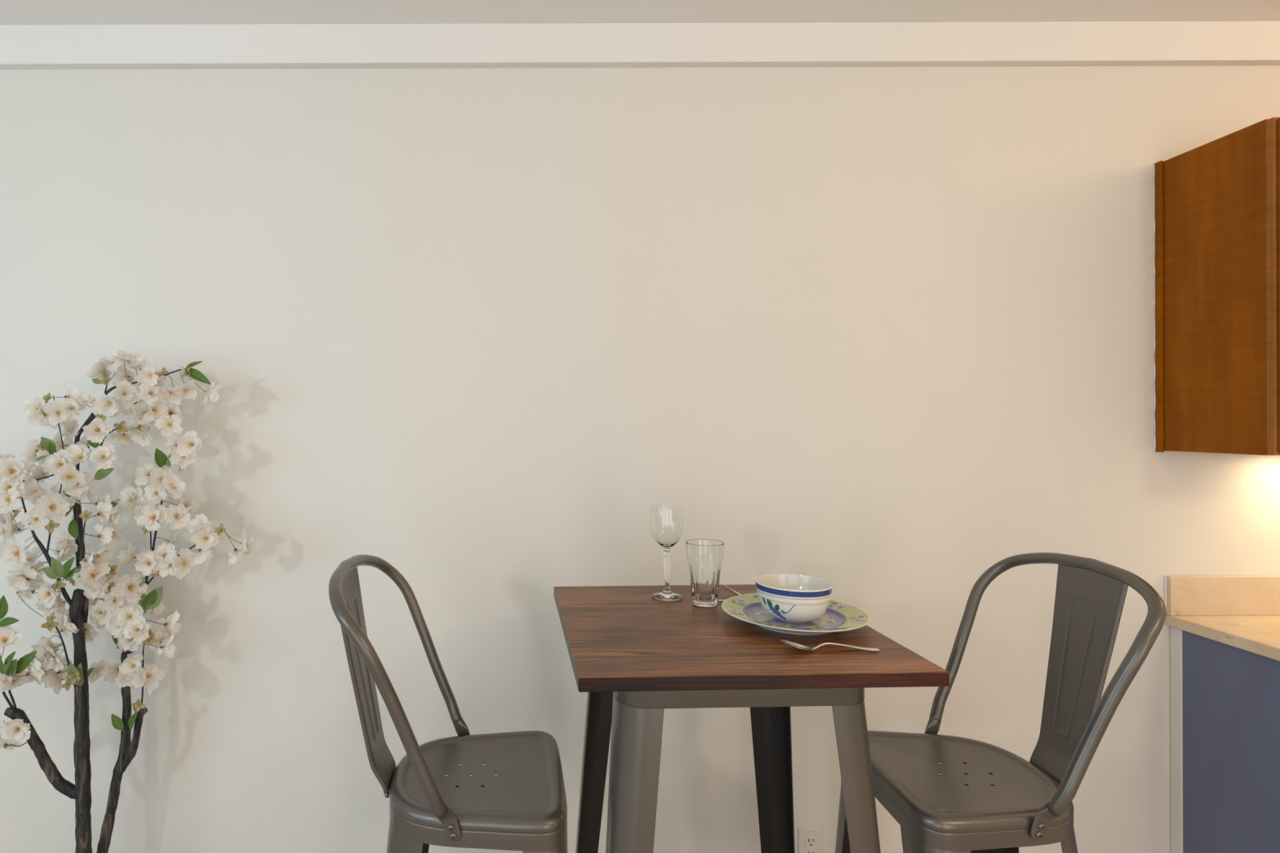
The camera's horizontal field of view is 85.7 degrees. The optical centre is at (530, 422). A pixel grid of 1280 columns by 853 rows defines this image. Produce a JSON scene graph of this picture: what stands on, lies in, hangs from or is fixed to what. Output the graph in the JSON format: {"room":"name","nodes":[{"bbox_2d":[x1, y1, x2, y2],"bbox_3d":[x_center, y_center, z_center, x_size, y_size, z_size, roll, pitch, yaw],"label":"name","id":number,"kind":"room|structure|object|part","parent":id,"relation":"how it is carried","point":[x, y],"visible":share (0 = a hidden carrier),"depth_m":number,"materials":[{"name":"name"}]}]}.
{"room":"dining room","nodes":[
{"label":"dining room","id":0,"kind":"room"},
{"bbox_2d":[0,65,1279,852],"bbox_3d":[0.276,0.158,2.050,6.250,2.632,0.100,0,0,0],"label":"wall","id":1,"kind":"structure","parent":0,"point":[882,335],"depth_m":2.00,"materials":[{"name":"beige paint"}]},
{"bbox_2d":[0,21,1279,69],"bbox_3d":[0.272,-1.101,1.985,6.050,0.114,0.030,0,0,0],"label":"trim","id":2,"kind":"structure","parent":1,"relation":"attached to","point":[1012,43],"depth_m":1.97,"materials":[{"name":"white paint"}]},
{"bbox_2d":[798,827,822,852],"bbox_3d":[0.821,1.246,1.996,0.070,0.114,0.008,0,0,0],"label":"wall outlet","id":3,"kind":"object","parent":1,"relation":"attached to","point":[810,839],"visible":1,"depth_m":1.99,"materials":[{"name":"white plastic"}]},
{"bbox_2d":[804,836,816,852],"bbox_3d":[0.821,1.246,1.994,0.034,0.067,0.003,0,0,0],"label":"receptacle","id":4,"kind":"object","parent":3,"relation":"attached to","point":[810,842],"depth_m":1.99,"materials":[{"name":"white plastic"}]},
{"bbox_2d":[1152,116,1279,455],"bbox_3d":[2.282,-0.339,1.820,0.910,0.846,0.362,0,0,0],"label":"upper cabinet","id":5,"kind":"object","parent":1,"relation":"attached to","point":[1216,221],"visible":1,"depth_m":1.82,"materials":[{"name":"brown wood"}]},
{"bbox_3d":[1.833,-0.338,1.986,0.007,0.846,0.024,0,0,0],"label":"scribe moulding","id":6,"kind":"part","parent":5,"relation":"part of","materials":[{"name":"brown wood"}]},
{"bbox_3d":[2.287,-0.339,1.691,0.901,0.836,0.018,0,0,0],"label":"frame","id":7,"kind":"part","parent":5,"relation":"part of","materials":[{"name":"brown wood"}]},
{"bbox_3d":[2.063,-0.338,1.671,0.440,0.826,0.020,0,0,0],"label":"door","id":8,"kind":"part","parent":5,"relation":"part of","materials":[{"name":"brown wood"}]},
{"bbox_2d":[1164,575,1279,615],"bbox_3d":[2.579,0.503,1.991,1.438,0.113,0.018,0,0,0],"label":"backsplash","id":9,"kind":"structure","parent":1,"relation":"attached to","point":[1184,595],"depth_m":1.98,"materials":[{"name":"beige stone"}]},
{"bbox_2d":[0,0,1279,24],"bbox_3d":[0.271,-1.208,-0.575,6.250,0.100,5.350,0,0,0],"label":"ceiling","id":10,"kind":"structure","parent":0,"point":[11,11],"depth_m":1.91,"materials":[{"name":"paint"}]},
{"bbox_3d":[0.280,1.524,-0.575,6.250,0.100,5.350,0,0,0],"label":"floor","id":11,"kind":"structure","parent":0,"visible":0},
{"bbox_2d":[0,350,255,852],"bbox_3d":[-1.098,0.643,1.786,0.700,1.670,0.273,0,0,0],"label":"blossom tree","id":12,"kind":"object","parent":11,"relation":"on","point":[121,607],"visible":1,"depth_m":1.78,"materials":[{"name":"white plant"}]},
{"bbox_3d":[-1.306,0.765,1.700,0.069,0.068,0.037,13,27,27],"label":"flower","id":13,"kind":"part","parent":12,"relation":"part of","materials":[{"name":"white plant"}]},
{"bbox_3d":[-1.318,0.644,1.697,0.064,0.053,0.036,-37,-12,-24],"label":"flower","id":14,"kind":"part","parent":12,"relation":"part of","materials":[{"name":"white plant"}]},
{"bbox_3d":[-1.395,0.099,1.791,0.066,0.026,0.074,-19,-30,-48],"label":"flower","id":15,"kind":"part","parent":12,"relation":"part of","materials":[{"name":"white plant"}]},
{"bbox_3d":[-1.333,0.231,1.734,0.022,0.068,0.062,-29,33,-36],"label":"flower","id":16,"kind":"part","parent":12,"relation":"part of","materials":[{"name":"white plant"}]},
{"bbox_3d":[-1.366,0.264,1.755,0.038,0.076,0.079,0,0,-11],"label":"flower","id":17,"kind":"part","parent":12,"relation":"part of","materials":[{"name":"white plant"}]},
{"bbox_3d":[-1.315,0.198,1.708,0.071,0.063,0.025,-15,-1,7],"label":"flower","id":18,"kind":"part","parent":12,"relation":"part of","materials":[{"name":"white plant"}]},
{"bbox_3d":[-1.303,0.539,1.691,0.064,0.054,0.037,0,-44,-27],"label":"flower","id":19,"kind":"part","parent":12,"relation":"part of","materials":[{"name":"white plant"}]},
{"bbox_3d":[-1.337,0.820,1.742,0.064,0.061,0.038,26,22,-19],"label":"flower","id":20,"kind":"part","parent":12,"relation":"part of","materials":[{"name":"white plant"}]},
{"bbox_3d":[-1.327,0.167,1.730,0.070,0.073,0.043,-19,-21,-27],"label":"flower","id":21,"kind":"part","parent":12,"relation":"part of","materials":[{"name":"white plant"}]},
{"bbox_3d":[-1.340,0.277,1.755,0.041,0.061,0.073,22,35,-23],"label":"flower","id":22,"kind":"part","parent":12,"relation":"part of","materials":[{"name":"white plant"}]},
{"bbox_3d":[-1.292,0.326,1.700,0.058,0.070,0.041,0,0,-33],"label":"flower","id":23,"kind":"part","parent":12,"relation":"part of","materials":[{"name":"white plant"}]},
{"bbox_3d":[-1.262,0.759,1.671,0.070,0.059,0.040,35,-28,-6],"label":"flower","id":24,"kind":"part","parent":12,"relation":"part of","materials":[{"name":"white plant"}]},
{"bbox_3d":[-1.319,0.121,1.735,0.073,0.078,0.037,8,-21,-41],"label":"flower","id":25,"kind":"part","parent":12,"relation":"part of","materials":[{"name":"white plant"}]},
{"bbox_3d":[-1.283,0.391,1.709,0.075,0.062,0.032,-36,29,18],"label":"flower","id":26,"kind":"part","parent":12,"relation":"part of","materials":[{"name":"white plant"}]},
{"bbox_3d":[-1.298,0.403,1.746,0.041,0.060,0.072,-21,-20,32],"label":"flower","id":27,"kind":"part","parent":12,"relation":"part of","materials":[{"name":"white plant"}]},
{"bbox_3d":[-1.302,0.349,1.755,0.069,0.078,0.027,36,-13,23],"label":"flower","id":28,"kind":"part","parent":12,"relation":"part of","materials":[{"name":"white plant"}]},
{"bbox_3d":[-1.330,0.077,1.823,0.028,0.065,0.054,-8,-17,14],"label":"flower","id":29,"kind":"part","parent":12,"relation":"part of","materials":[{"name":"white plant"}]},
{"bbox_3d":[-1.288,0.423,1.761,0.076,0.036,0.071,-4,0,16],"label":"flower","id":30,"kind":"part","parent":12,"relation":"part of","materials":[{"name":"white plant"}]},
{"bbox_3d":[-1.283,0.185,1.769,0.080,0.081,0.044,-8,17,-23],"label":"flower","id":31,"kind":"part","parent":12,"relation":"part of","materials":[{"name":"white plant"}]},
{"bbox_3d":[-1.255,0.246,1.724,0.063,0.056,0.022,-9,-13,-18],"label":"flower","id":32,"kind":"part","parent":12,"relation":"part of","materials":[{"name":"white plant"}]},
{"bbox_3d":[-1.252,0.624,1.723,0.064,0.077,0.034,-22,-2,34],"label":"flower","id":33,"kind":"part","parent":12,"relation":"part of","materials":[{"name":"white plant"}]},
{"bbox_3d":[-1.249,-0.034,1.722,0.067,0.061,0.030,0,0,-14],"label":"flower","id":34,"kind":"part","parent":12,"relation":"part of","materials":[{"name":"white plant"}]},
{"bbox_3d":[-1.243,-0.024,1.740,0.043,0.071,0.074,-14,-13,42],"label":"flower","id":35,"kind":"part","parent":12,"relation":"part of","materials":[{"name":"white plant"}]},
{"bbox_3d":[-1.268,0.658,1.775,0.027,0.067,0.076,-31,-17,1],"label":"flower","id":36,"kind":"part","parent":12,"relation":"part of","materials":[{"name":"white plant"}]},
{"bbox_3d":[-1.274,0.195,1.791,0.032,0.067,0.063,40,12,22],"label":"flower","id":37,"kind":"part","parent":12,"relation":"part of","materials":[{"name":"white plant"}]},
{"bbox_3d":[-1.239,0.577,1.738,0.032,0.061,0.074,-17,-30,15],"label":"flower","id":38,"kind":"part","parent":12,"relation":"part of","materials":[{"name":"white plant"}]},
{"bbox_3d":[-1.240,0.436,1.733,0.078,0.064,0.035,0,0,21],"label":"flower","id":39,"kind":"part","parent":12,"relation":"part of","materials":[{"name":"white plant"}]},
{"bbox_3d":[-1.219,0.217,1.733,0.038,0.080,0.074,-4,-28,44],"label":"flower","id":40,"kind":"part","parent":12,"relation":"part of","materials":[{"name":"white plant"}]},
{"bbox_3d":[-1.192,-0.027,1.726,0.068,0.066,0.036,-32,-16,-32],"label":"flower","id":41,"kind":"part","parent":12,"relation":"part of","materials":[{"name":"white plant"}]},
{"bbox_3d":[-1.243,0.646,1.789,0.039,0.072,0.071,18,-5,42],"label":"flower","id":42,"kind":"part","parent":12,"relation":"part of","materials":[{"name":"white plant"}]},
{"bbox_3d":[-1.260,-0.005,1.794,0.066,0.070,0.041,27,31,-17],"label":"flower","id":43,"kind":"part","parent":12,"relation":"part of","materials":[{"name":"white plant"}]},
{"bbox_3d":[-1.199,0.108,1.741,0.074,0.071,0.043,-35,18,-8],"label":"flower","id":44,"kind":"part","parent":12,"relation":"part of","materials":[{"name":"white plant"}]},
{"bbox_3d":[-1.217,0.338,1.770,0.038,0.060,0.064,15,-35,-6],"label":"flower","id":45,"kind":"part","parent":12,"relation":"part of","materials":[{"name":"white plant"}]},
{"bbox_3d":[-1.188,0.522,1.752,0.028,0.069,0.059,-29,28,-36],"label":"flower","id":46,"kind":"part","parent":12,"relation":"part of","materials":[{"name":"white plant"}]},
{"bbox_3d":[-1.213,0.187,1.795,0.080,0.077,0.047,-5,9,7],"label":"flower","id":47,"kind":"part","parent":12,"relation":"part of","materials":[{"name":"white plant"}]},
{"bbox_3d":[-1.154,0.134,1.711,0.031,0.065,0.057,0,0,4],"label":"flower","id":48,"kind":"part","parent":12,"relation":"part of","materials":[{"name":"white plant"}]},
{"bbox_3d":[-1.191,-0.073,1.768,0.026,0.054,0.064,-15,-31,-52],"label":"flower","id":49,"kind":"part","parent":12,"relation":"part of","materials":[{"name":"white plant"}]},
{"bbox_3d":[-1.179,0.155,1.771,0.026,0.077,0.070,-25,-59,40],"label":"flower","id":50,"kind":"part","parent":12,"relation":"part of","materials":[{"name":"white plant"}]},
{"bbox_3d":[-1.232,0.337,1.842,0.070,0.038,0.071,16,-35,-38],"label":"flower","id":51,"kind":"part","parent":12,"relation":"part of","materials":[{"name":"white plant"}]},
{"bbox_3d":[-1.157,0.082,1.747,0.068,0.057,0.039,33,-31,0],"label":"flower","id":52,"kind":"part","parent":12,"relation":"part of","materials":[{"name":"white plant"}]},
{"bbox_3d":[-1.205,0.050,1.835,0.077,0.040,0.066,0,0,37],"label":"flower","id":53,"kind":"part","parent":12,"relation":"part of","materials":[{"name":"white plant"}]},
{"bbox_3d":[-1.210,0.181,1.845,0.058,0.069,0.030,45,4,-15],"label":"flower","id":54,"kind":"part","parent":12,"relation":"part of","materials":[{"name":"white plant"}]},
{"bbox_3d":[-1.123,0.350,1.745,0.026,0.053,0.063,13,-45,-23],"label":"flower","id":55,"kind":"part","parent":12,"relation":"part of","materials":[{"name":"white plant"}]},
{"bbox_3d":[-1.113,0.383,1.735,0.041,0.076,0.075,-28,14,30],"label":"flower","id":56,"kind":"part","parent":12,"relation":"part of","materials":[{"name":"white plant"}]},
{"bbox_3d":[-1.117,0.352,1.766,0.042,0.062,0.074,12,-12,12],"label":"flower","id":57,"kind":"part","parent":12,"relation":"part of","materials":[{"name":"white plant"}]},
{"bbox_3d":[-1.129,0.426,1.768,0.064,0.066,0.031,0,0,-14],"label":"flower","id":58,"kind":"part","parent":12,"relation":"part of","materials":[{"name":"white plant"}]},
{"bbox_3d":[-1.116,0.020,1.756,0.065,0.069,0.041,-30,-2,-27],"label":"flower","id":59,"kind":"part","parent":12,"relation":"part of","materials":[{"name":"white plant"}]},
{"bbox_3d":[-1.155,0.216,1.843,0.075,0.057,0.034,0,0,16],"label":"flower","id":60,"kind":"part","parent":12,"relation":"part of","materials":[{"name":"white plant"}]},
{"bbox_3d":[-1.144,0.504,1.806,0.061,0.067,0.022,-15,-8,-13],"label":"flower","id":61,"kind":"part","parent":12,"relation":"part of","materials":[{"name":"white plant"}]},
{"bbox_3d":[-1.093,0.085,1.740,0.066,0.072,0.024,16,-31,-13],"label":"flower","id":62,"kind":"part","parent":12,"relation":"part of","materials":[{"name":"white plant"}]},
{"bbox_3d":[-1.101,0.292,1.769,0.065,0.061,0.028,0,0,31],"label":"flower","id":63,"kind":"part","parent":12,"relation":"part of","materials":[{"name":"white plant"}]},
{"bbox_3d":[-1.143,0.222,1.827,0.030,0.062,0.073,-35,31,-21],"label":"flower","id":64,"kind":"part","parent":12,"relation":"part of","materials":[{"name":"white plant"}]},
{"bbox_3d":[-1.113,0.237,1.782,0.057,0.068,0.030,-46,-10,31],"label":"flower","id":65,"kind":"part","parent":12,"relation":"part of","materials":[{"name":"white plant"}]},
{"bbox_3d":[-1.110,-0.167,1.817,0.067,0.037,0.068,2,31,12],"label":"flower","id":66,"kind":"part","parent":12,"relation":"part of","materials":[{"name":"white plant"}]},
{"bbox_3d":[-1.119,0.398,1.781,0.070,0.028,0.078,26,41,16],"label":"flower","id":67,"kind":"part","parent":12,"relation":"part of","materials":[{"name":"white plant"}]},
{"bbox_3d":[-1.092,0.470,1.788,0.022,0.062,0.068,4,42,49],"label":"flower","id":68,"kind":"part","parent":12,"relation":"part of","materials":[{"name":"white plant"}]},
{"bbox_3d":[-1.092,0.527,1.801,0.076,0.084,0.028,-24,-17,-10],"label":"flower","id":69,"kind":"part","parent":12,"relation":"part of","materials":[{"name":"white plant"}]},
{"bbox_3d":[-1.103,0.292,1.804,0.025,0.053,0.063,-30,50,-18],"label":"flower","id":70,"kind":"part","parent":12,"relation":"part of","materials":[{"name":"white plant"}]},
{"bbox_3d":[-1.083,0.419,1.826,0.060,0.024,0.068,39,-16,-6],"label":"flower","id":71,"kind":"part","parent":12,"relation":"part of","materials":[{"name":"white plant"}]},
{"bbox_3d":[-1.060,0.684,1.823,0.029,0.061,0.072,-40,-19,-12],"label":"flower","id":72,"kind":"part","parent":12,"relation":"part of","materials":[{"name":"white plant"}]},
{"bbox_3d":[-1.062,0.514,1.799,0.077,0.080,0.047,-11,-21,-20],"label":"flower","id":73,"kind":"part","parent":12,"relation":"part of","materials":[{"name":"white plant"}]},
{"bbox_3d":[-1.055,0.436,1.794,0.040,0.084,0.079,6,-31,40],"label":"flower","id":74,"kind":"part","parent":12,"relation":"part of","materials":[{"name":"white plant"}]},
{"bbox_3d":[-1.060,0.572,1.806,0.066,0.071,0.034,-6,-20,-34],"label":"flower","id":75,"kind":"part","parent":12,"relation":"part of","materials":[{"name":"white plant"}]},
{"bbox_3d":[-1.049,0.638,1.789,0.059,0.050,0.034,-23,-12,-26],"label":"flower","id":76,"kind":"part","parent":12,"relation":"part of","materials":[{"name":"white plant"}]},
{"bbox_3d":[-1.077,0.383,1.863,0.056,0.067,0.029,25,16,-50],"label":"flower","id":77,"kind":"part","parent":12,"relation":"part of","materials":[{"name":"white plant"}]},
{"bbox_3d":[-1.062,-0.161,1.827,0.070,0.059,0.030,20,16,-40],"label":"flower","id":78,"kind":"part","parent":12,"relation":"part of","materials":[{"name":"white plant"}]},
{"bbox_3d":[-1.027,0.538,1.776,0.065,0.072,0.024,-7,-24,-27],"label":"flower","id":79,"kind":"part","parent":12,"relation":"part of","materials":[{"name":"white plant"}]},
{"bbox_3d":[-1.025,0.015,1.791,0.083,0.036,0.069,-6,-21,-24],"label":"flower","id":80,"kind":"part","parent":12,"relation":"part of","materials":[{"name":"white plant"}]},
{"bbox_3d":[-1.022,-0.025,1.804,0.070,0.079,0.028,40,-5,-34],"label":"flower","id":81,"kind":"part","parent":12,"relation":"part of","materials":[{"name":"white plant"}]},
{"bbox_3d":[-1.006,0.136,1.797,0.069,0.074,0.035,-3,-33,-28],"label":"flower","id":82,"kind":"part","parent":12,"relation":"part of","materials":[{"name":"white plant"}]},
{"bbox_3d":[-1.016,0.700,1.824,0.030,0.058,0.070,31,-6,-31],"label":"flower","id":83,"kind":"part","parent":12,"relation":"part of","materials":[{"name":"white plant"}]},
{"bbox_3d":[-1.029,0.241,1.836,0.026,0.066,0.074,-20,28,51],"label":"flower","id":84,"kind":"part","parent":12,"relation":"part of","materials":[{"name":"white plant"}]},
{"bbox_3d":[-1.004,0.670,1.794,0.028,0.070,0.079,-34,2,35],"label":"flower","id":85,"kind":"part","parent":12,"relation":"part of","materials":[{"name":"white plant"}]},
{"bbox_3d":[-1.004,0.372,1.789,0.069,0.066,0.040,33,-9,-15],"label":"flower","id":86,"kind":"part","parent":12,"relation":"part of","materials":[{"name":"white plant"}]},
{"bbox_3d":[-0.987,-0.077,1.772,0.063,0.069,0.023,-15,-3,-34],"label":"flower","id":87,"kind":"part","parent":12,"relation":"part of","materials":[{"name":"white plant"}]},
{"bbox_3d":[-0.993,0.244,1.788,0.071,0.080,0.028,31,-31,9],"label":"flower","id":88,"kind":"part","parent":12,"relation":"part of","materials":[{"name":"white plant"}]},
{"bbox_3d":[-1.016,-0.100,1.837,0.086,0.028,0.078,-28,-27,-23],"label":"flower","id":89,"kind":"part","parent":12,"relation":"part of","materials":[{"name":"white plant"}]},
{"bbox_3d":[-0.981,-0.030,1.790,0.027,0.060,0.064,0,0,30],"label":"flower","id":90,"kind":"part","parent":12,"relation":"part of","materials":[{"name":"white plant"}]},
{"bbox_3d":[-1.014,0.540,1.830,0.079,0.024,0.015,0,0,-2],"label":"stem","id":91,"kind":"part","parent":12,"relation":"part of","materials":[{"name":"plant"}]},
{"bbox_3d":[-0.985,0.185,1.796,0.058,0.060,0.035,-20,-4,-15],"label":"flower","id":92,"kind":"part","parent":12,"relation":"part of","materials":[{"name":"white plant"}]},
{"bbox_3d":[-0.971,0.351,1.803,0.064,0.069,0.033,41,-18,5],"label":"flower","id":93,"kind":"part","parent":12,"relation":"part of","materials":[{"name":"white plant"}]},
{"bbox_3d":[-0.961,0.149,1.783,0.034,0.074,0.067,0,0,30],"label":"flower","id":94,"kind":"part","parent":12,"relation":"part of","materials":[{"name":"white plant"}]},
{"bbox_3d":[-0.954,0.588,1.794,0.041,0.071,0.060,17,13,-30],"label":"flower","id":95,"kind":"part","parent":12,"relation":"part of","materials":[{"name":"white plant"}]},
{"bbox_3d":[-0.957,0.375,1.797,0.059,0.066,0.023,-3,-17,-12],"label":"flower","id":96,"kind":"part","parent":12,"relation":"part of","materials":[{"name":"white plant"}]},
{"bbox_3d":[-0.979,0.543,1.850,0.072,0.069,0.035,0,0,19],"label":"flower","id":97,"kind":"part","parent":12,"relation":"part of","materials":[{"name":"white plant"}]},
{"bbox_3d":[-0.952,0.008,1.792,0.068,0.060,0.024,0,9,-19],"label":"flower","id":98,"kind":"part","parent":12,"relation":"part of","materials":[{"name":"white plant"}]},
{"bbox_3d":[-0.950,-0.072,1.792,0.052,0.050,0.061,0,0,-45],"label":"flower","id":99,"kind":"part","parent":12,"relation":"part of","materials":[{"name":"white plant"}]},
{"bbox_3d":[-0.938,0.062,1.811,0.065,0.070,0.033,26,-22,-30],"label":"flower","id":100,"kind":"part","parent":12,"relation":"part of","materials":[{"name":"white plant"}]},
{"bbox_3d":[-0.980,-0.029,1.857,0.063,0.066,0.039,30,27,14],"label":"flower","id":101,"kind":"part","parent":12,"relation":"part of","materials":[{"name":"white plant"}]},
{"bbox_3d":[-0.941,0.250,1.807,0.066,0.071,0.034,33,-17,-21],"label":"flower","id":102,"kind":"part","parent":12,"relation":"part of","materials":[{"name":"white plant"}]},
{"bbox_3d":[-0.911,0.086,1.785,0.059,0.063,0.030,16,-26,-31],"label":"flower","id":103,"kind":"part","parent":12,"relation":"part of","materials":[{"name":"white plant"}]},
{"bbox_3d":[-0.889,0.057,1.774,0.062,0.073,0.042,37,-18,-9],"label":"flower","id":104,"kind":"part","parent":12,"relation":"part of","materials":[{"name":"white plant"}]},
{"bbox_3d":[-0.879,0.271,1.811,0.079,0.045,0.066,-2,34,0],"label":"flower","id":105,"kind":"part","parent":12,"relation":"part of","materials":[{"name":"white plant"}]},
{"bbox_3d":[-0.882,0.354,1.832,0.057,0.039,0.068,-11,38,11],"label":"flower","id":106,"kind":"part","parent":12,"relation":"part of","materials":[{"name":"white plant"}]},
{"bbox_3d":[-0.853,0.301,1.789,0.072,0.064,0.025,-32,15,-32],"label":"flower","id":107,"kind":"part","parent":12,"relation":"part of","materials":[{"name":"white plant"}]},
{"bbox_3d":[-0.805,0.317,1.822,0.015,0.043,0.060,-34,34,-28],"label":"stem","id":108,"kind":"part","parent":12,"relation":"part of","materials":[{"name":"plant"}]},
{"bbox_3d":[-0.783,0.355,1.821,0.059,0.031,0.071,-34,34,-28],"label":"flower","id":109,"kind":"part","parent":12,"relation":"part of","materials":[{"name":"white plant"}]},
{"bbox_2d":[328,554,567,852],"bbox_3d":[-0.159,0.876,1.377,0.450,1.198,0.594,0,0,-2],"label":"bar stool","id":110,"kind":"object","parent":11,"relation":"on","point":[523,807],"visible":1,"depth_m":1.31,"materials":[{"name":"grey metal"}]},
{"bbox_3d":[-0.267,0.485,1.375,0.234,0.415,0.453,0,0,-2],"label":"frame","id":111,"kind":"part","parent":110,"relation":"part of","materials":[{"name":"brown metal"}]},
{"bbox_3d":[-0.270,1.110,1.229,0.111,0.707,0.110,0,0,-43],"label":"leg","id":112,"kind":"part","parent":110,"relation":"part of","materials":[{"name":"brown metal"}]},
{"bbox_3d":[-0.278,1.110,1.519,0.111,0.707,0.110,0,0,40],"label":"leg","id":113,"kind":"part","parent":110,"relation":"part of","materials":[{"name":"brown metal"}]},
{"bbox_3d":[-0.145,0.709,1.198,0.043,0.067,0.021,0,0,-2],"label":"plate","id":114,"kind":"part","parent":110,"relation":"part of","materials":[{"name":"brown metal"}]},
{"bbox_3d":[-0.155,0.709,1.557,0.043,0.067,0.021,0,0,-2],"label":"plate","id":115,"kind":"part","parent":110,"relation":"part of","materials":[{"name":"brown metal"}]},
{"bbox_3d":[-0.107,0.714,1.379,0.346,0.024,0.363,0,0,-2],"label":"seat","id":116,"kind":"part","parent":110,"relation":"part of","materials":[{"name":"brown metal"}]},
{"bbox_3d":[0.030,1.109,1.182,0.085,0.707,0.191,0,0,-2],"label":"leg","id":117,"kind":"part","parent":110,"relation":"part of","materials":[{"name":"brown metal"}]},
{"bbox_2d":[553,584,949,852],"bbox_3d":[0.373,0.941,1.409,0.609,1.065,0.609,0,0,-2],"label":"bar table","id":118,"kind":"object","parent":11,"relation":"on","point":[636,655],"visible":0.86,"depth_m":1.20,"materials":[{"name":"brown wood"}]},
{"bbox_3d":[0.134,0.979,1.634,0.134,0.967,0.109,0,0,43],"label":"leg","id":119,"kind":"part","parent":118,"relation":"part of","materials":[{"name":"brown metal"}]},
{"bbox_3d":[0.149,0.979,1.169,0.109,0.967,0.134,0,0,43],"label":"leg","id":120,"kind":"part","parent":118,"relation":"part of","materials":[{"name":"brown metal"}]},
{"bbox_2d":[650,505,683,600],"bbox_3d":[0.319,0.303,1.594,0.074,0.211,0.074,0,0,0],"label":"wine glass","id":121,"kind":"object","parent":118,"relation":"on","point":[666,521],"visible":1,"depth_m":1.57,"materials":[{"name":"clear glass"}]},
{"bbox_2d":[685,538,724,607],"bbox_3d":[0.392,0.339,1.532,0.083,0.140,0.083,0,0,0],"label":"tumbler","id":122,"kind":"object","parent":118,"relation":"on","point":[704,557],"visible":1,"depth_m":1.50,"materials":[{"name":"clear glass"}]},
{"bbox_2d":[720,583,742,595],"bbox_3d":[0.491,0.406,1.633,0.008,0.003,0.165,0,0,-7],"label":"table knife","id":123,"kind":"object","parent":118,"relation":"on","point":[738,593],"visible":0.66,"depth_m":1.64,"materials":[{"name":"metal"}]},
{"bbox_3d":[0.599,0.978,1.649,0.109,0.967,0.134,0,0,43],"label":"leg","id":124,"kind":"part","parent":118,"relation":"part of","materials":[{"name":"brown metal"}]},
{"bbox_2d":[721,593,871,635],"bbox_3d":[0.536,0.395,1.389,0.282,0.026,0.282,0,0,15],"label":"dinner plate","id":125,"kind":"object","parent":118,"relation":"on","point":[839,616],"visible":0.77,"depth_m":1.37,"materials":[{"name":"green ceramic"}]},
{"bbox_2d":[755,573,832,623],"bbox_3d":[0.532,0.360,1.380,0.147,0.076,0.147,0,0,0],"label":"bowl","id":126,"kind":"object","parent":125,"relation":"on","point":[793,598],"visible":1,"depth_m":1.34,"materials":[{"name":"white ceramic"}]},
{"bbox_2d":[780,639,879,650],"bbox_3d":[0.535,0.397,1.217,0.174,0.018,0.037,0,0,1],"label":"fork","id":127,"kind":"object","parent":118,"relation":"on","point":[797,646],"visible":1,"depth_m":1.22,"materials":[{"name":"metal"}]},
{"bbox_3d":[0.613,0.978,1.184,0.134,0.967,0.109,0,0,43],"label":"leg","id":128,"kind":"part","parent":118,"relation":"part of","materials":[{"name":"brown metal"}]},
{"bbox_2d":[835,552,1166,852],"bbox_3d":[0.919,0.873,1.376,0.450,1.198,0.594,0,0,1],"label":"bar stool","id":129,"kind":"object","parent":11,"relation":"on","point":[986,797],"visible":0.95,"depth_m":1.34,"materials":[{"name":"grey metal"}]},
{"bbox_3d":[0.742,1.107,1.581,0.085,0.707,0.191,0,0,1],"label":"leg","id":130,"kind":"part","parent":129,"relation":"part of","materials":[{"name":"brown metal"}]},
{"bbox_3d":[0.914,0.706,1.556,0.043,0.067,0.021,0,0,1],"label":"plate","id":131,"kind":"part","parent":129,"relation":"part of","materials":[{"name":"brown metal"}]},
{"bbox_3d":[0.734,1.107,1.179,0.085,0.707,0.191,0,0,1],"label":"leg","id":132,"kind":"part","parent":129,"relation":"part of","materials":[{"name":"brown metal"}]},
{"bbox_3d":[0.867,0.711,1.377,0.346,0.024,0.363,0,0,1],"label":"seat","id":133,"kind":"part","parent":129,"relation":"part of","materials":[{"name":"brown metal"}]},
{"bbox_3d":[1.039,1.106,1.519,0.111,0.707,0.110,0,0,-40],"label":"leg","id":134,"kind":"part","parent":129,"relation":"part of","materials":[{"name":"grey metal"}]},
{"bbox_3d":[0.906,0.706,1.197,0.043,0.067,0.021,0,0,1],"label":"plate","id":135,"kind":"part","parent":129,"relation":"part of","materials":[{"name":"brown metal"}]},
{"bbox_3d":[1.026,0.481,1.374,0.234,0.415,0.453,0,0,1],"label":"frame","id":136,"kind":"part","parent":129,"relation":"part of","materials":[{"name":"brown metal"}]},
{"bbox_3d":[1.033,1.107,1.229,0.111,0.707,0.110,0,0,43],"label":"leg","id":137,"kind":"part","parent":129,"relation":"part of","materials":[{"name":"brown metal"}]},
{"bbox_2d":[1169,626,1279,852],"bbox_3d":[2.588,1.031,1.675,1.421,0.873,0.647,0,0,0],"label":"base cabinet","id":138,"kind":"object","parent":11,"relation":"on","point":[1225,699],"visible":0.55,"depth_m":1.85,"materials":[{"name":"blue wood"}]},
{"bbox_2d":[1166,614,1279,661],"bbox_3d":[2.581,0.577,1.672,1.434,0.032,0.654,0,0,0],"label":"countertop","id":139,"kind":"structure","parent":138,"relation":"on","point":[1256,634],"depth_m":1.86,"materials":[{"name":"beige stone"}]}
]}

